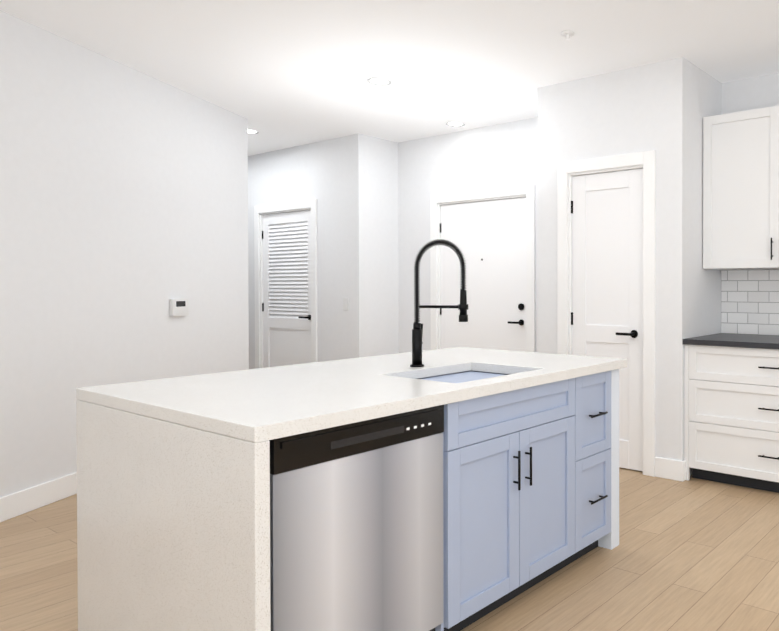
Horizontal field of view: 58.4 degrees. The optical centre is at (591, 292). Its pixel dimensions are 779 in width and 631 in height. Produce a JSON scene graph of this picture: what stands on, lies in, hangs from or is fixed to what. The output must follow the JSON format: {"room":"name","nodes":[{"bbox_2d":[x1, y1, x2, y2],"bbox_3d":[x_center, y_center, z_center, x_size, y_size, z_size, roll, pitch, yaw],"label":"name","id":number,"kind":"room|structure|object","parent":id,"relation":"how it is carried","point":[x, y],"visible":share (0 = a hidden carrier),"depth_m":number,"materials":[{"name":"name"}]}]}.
{"room":"kitchen","nodes":[
{"label":"kitchen","id":0,"kind":"room"},
{"bbox_2d":[0,10,248,496],"bbox_3d":[-4.767,-0.121,1.297,3.000,2.720,9.000,0,1,3],"label":"wall","id":1,"kind":"structure","parent":0,"point":[123,204],"depth_m":4.10,"materials":[{"name":"paint"}]},
{"bbox_2d":[0,472,76,521],"bbox_3d":[-3.262,1.174,1.225,0.015,0.130,9.000,0,1,3],"label":"baseboard","id":2,"kind":"structure","parent":1,"relation":"attached to","point":[15,504],"depth_m":3.65,"materials":[{"name":"white paint"}]},
{"bbox_2d":[169,299,188,315],"bbox_3d":[-3.053,0.107,4.807,0.026,0.124,0.170,0,1,3],"label":"thermostat","id":3,"kind":"object","parent":1,"relation":"attached to","point":[179,307],"visible":1,"depth_m":4.79,"materials":[{"name":"white plastic"}]},
{"bbox_2d":[248,133,368,368],"bbox_3d":[-3.519,-0.180,7.162,3.150,2.720,0.110,0,1,34],"label":"wall","id":4,"kind":"structure","parent":0,"point":[330,176],"depth_m":6.47,"materials":[{"name":"paint"}]},
{"bbox_2d":[254,199,317,368],"bbox_3d":[-3.245,0.111,6.964,1.142,2.143,0.120,0,1,34],"label":"door frame","id":5,"kind":"structure","parent":4,"relation":"attached to","point":[260,211],"depth_m":7.05,"materials":[{"name":"white paint"}]},
{"bbox_2d":[262,210,310,367],"bbox_3d":[-3.268,0.158,6.944,0.952,2.032,0.093,0,1,34],"label":"louvered door","id":6,"kind":"structure","parent":4,"relation":"in","point":[286,303],"depth_m":6.97,"materials":[{"name":"white paint"}]},
{"bbox_2d":[368,136,398,355],"bbox_3d":[-2.122,-0.173,6.518,0.110,2.720,0.365,0,1,34],"label":"wall","id":7,"kind":"structure","parent":0,"point":[383,246],"depth_m":6.48,"materials":[{"name":"paint"}]},
{"bbox_2d":[0,467,778,630],"bbox_3d":[-2.072,1.279,2.261,11.600,0.100,8.025,0,1,34],"label":"floor","id":8,"kind":"structure","parent":0,"point":[693,554],"depth_m":2.84,"materials":[{"name":"brown wood"}]},
{"bbox_2d":[76,347,626,630],"bbox_3d":[-0.804,0.775,2.699,1.143,0.900,1.830,0,1,34],"label":"kitchen island","id":9,"kind":"object","parent":8,"relation":"on","point":[173,503],"visible":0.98,"depth_m":2.21,"materials":[{"name":"white stone"}]},
{"bbox_2d":[269,405,443,630],"bbox_3d":[-0.903,0.804,2.101,0.591,0.854,0.596,0,1,34],"label":"dishwasher","id":10,"kind":"object","parent":9,"relation":"in","point":[356,526],"visible":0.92,"depth_m":1.92,"materials":[{"name":"silver metal"}]},
{"bbox_2d":[410,239,467,366],"bbox_3d":[-0.665,0.044,2.821,0.252,0.556,0.132,0,1,34],"label":"faucet","id":11,"kind":"object","parent":9,"relation":"on","point":[417,329],"visible":1,"depth_m":2.83,"materials":[{"name":"black metal"}]},
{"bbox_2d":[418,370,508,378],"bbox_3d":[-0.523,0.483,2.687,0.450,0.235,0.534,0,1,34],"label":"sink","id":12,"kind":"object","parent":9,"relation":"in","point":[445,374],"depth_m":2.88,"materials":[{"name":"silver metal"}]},
{"bbox_2d":[684,345,778,492],"bbox_3d":[1.256,0.771,4.127,1.168,0.879,0.620,0,1,34],"label":"base cabinet","id":13,"kind":"object","parent":8,"relation":"on","point":[731,408],"depth_m":4.02,"materials":[{"name":"white wood"}]},
{"bbox_2d":[683,333,778,348],"bbox_3d":[2.277,0.320,3.429,3.636,0.034,0.645,0,1,34],"label":"countertop","id":14,"kind":"structure","parent":13,"relation":"on","point":[728,340],"depth_m":4.08,"materials":[{"name":"grey stone"}]},
{"bbox_2d":[0,0,778,155],"bbox_3d":[-2.072,-1.541,2.233,11.600,0.100,8.025,0,1,34],"label":"ceiling","id":15,"kind":"structure","parent":0,"point":[280,74],"depth_m":4.03,"materials":[{"name":"paint"}]},
{"bbox_2d":[248,130,258,133],"bbox_3d":[-3.245,-1.526,6.149,0.170,0.004,0.170,0,1,34],"label":"recessed light","id":16,"kind":"object","parent":15,"relation":"in","point":[252,132],"visible":0.52,"depth_m":6.19,"materials":[{"name":"grey"}]},
{"bbox_2d":[367,78,391,85],"bbox_3d":[-1.519,-1.511,4.648,0.170,0.004,0.170,0,1,34],"label":"recessed light","id":17,"kind":"object","parent":15,"relation":"in","point":[379,81],"visible":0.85,"depth_m":4.65,"materials":[{"name":"grey"}]},
{"bbox_2d":[446,122,464,126],"bbox_3d":[-1.232,-1.523,5.867,0.170,0.004,0.170,0,1,34],"label":"recessed light","id":18,"kind":"object","parent":15,"relation":"in","point":[455,124],"visible":0.96,"depth_m":5.88,"materials":[{"name":"white"}]},
{"bbox_2d":[561,30,574,39],"bbox_3d":[-0.139,-1.489,3.764,0.080,0.035,0.080,0,1,34],"label":"sprinkler","id":19,"kind":"object","parent":15,"relation":"attached to","point":[567,34],"visible":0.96,"depth_m":3.75,"materials":[{"name":"white paint"}]},
{"bbox_2d":[398,73,778,352],"bbox_3d":[0.021,-0.162,5.398,11.000,2.720,0.140,0,1,34],"label":"wall","id":20,"kind":"structure","parent":0,"point":[495,156],"depth_m":6.18,"materials":[{"name":"paint"}]},
{"bbox_2d":[430,184,534,351],"bbox_3d":[-1.006,0.120,6.047,1.294,2.143,0.120,0,1,34],"label":"door frame","id":21,"kind":"structure","parent":20,"relation":"attached to","point":[527,191],"depth_m":6.00,"materials":[{"name":"white paint"}]},
{"bbox_2d":[440,197,526,351],"bbox_3d":[-1.028,0.167,6.029,1.104,2.032,0.098,0,1,34],"label":"entry door","id":22,"kind":"structure","parent":20,"relation":"in","point":[488,239],"depth_m":6.00,"materials":[{"name":"white paint"}]},
{"bbox_2d":[703,106,778,269],"bbox_3d":[1.307,-0.676,4.246,1.107,1.030,0.340,0,1,34],"label":"upper cabinet","id":23,"kind":"object","parent":20,"relation":"attached to","point":[740,190],"visible":1,"depth_m":4.24,"materials":[{"name":"white wood"}]},
{"bbox_2d":[721,269,778,334],"bbox_3d":[2.450,0.073,3.695,3.627,0.452,0.008,0,1,34],"label":"backsplash","id":24,"kind":"structure","parent":20,"relation":"attached to","point":[749,301],"depth_m":4.58,"materials":[{"name":"tile"}]},
{"bbox_2d":[537,57,689,460],"bbox_3d":[0.120,-0.154,4.535,1.178,2.720,0.110,0,1,34],"label":"wall","id":25,"kind":"structure","parent":0,"point":[643,108],"depth_m":4.28,"materials":[{"name":"paint"}]},
{"bbox_2d":[557,150,655,476],"bbox_3d":[0.114,0.135,4.523,0.792,2.143,0.120,0,1,34],"label":"trim","id":26,"kind":"structure","parent":25,"relation":"attached to","point":[567,171],"depth_m":4.30,"materials":[{"name":"white paint"}]},
{"bbox_2d":[571,168,642,470],"bbox_3d":[0.092,0.183,4.506,0.602,2.032,0.098,0,1,34],"label":"closet door","id":27,"kind":"structure","parent":25,"relation":"in","point":[607,267],"depth_m":4.48,"materials":[{"name":"white paint"}]},
{"bbox_2d":[655,457,683,481],"bbox_3d":[0.503,1.145,4.218,0.205,0.130,0.015,0,1,34],"label":"baseboard","id":28,"kind":"structure","parent":25,"relation":"attached to","point":[666,468],"depth_m":4.21,"materials":[{"name":"white paint"}]},
{"bbox_2d":[689,62,721,475],"bbox_3d":[0.744,-0.153,4.510,0.110,2.720,0.539,0,1,34],"label":"wall","id":29,"kind":"structure","parent":0,"point":[705,284],"depth_m":4.38,"materials":[{"name":"paint"}]},
{"bbox_2d":[683,460,685,480],"bbox_3d":[0.594,1.145,4.184,0.015,0.130,0.029,0,1,34],"label":"baseboard","id":30,"kind":"structure","parent":29,"relation":"attached to","point":[684,470],"depth_m":4.18,"materials":[{"name":"white paint"}]}
]}

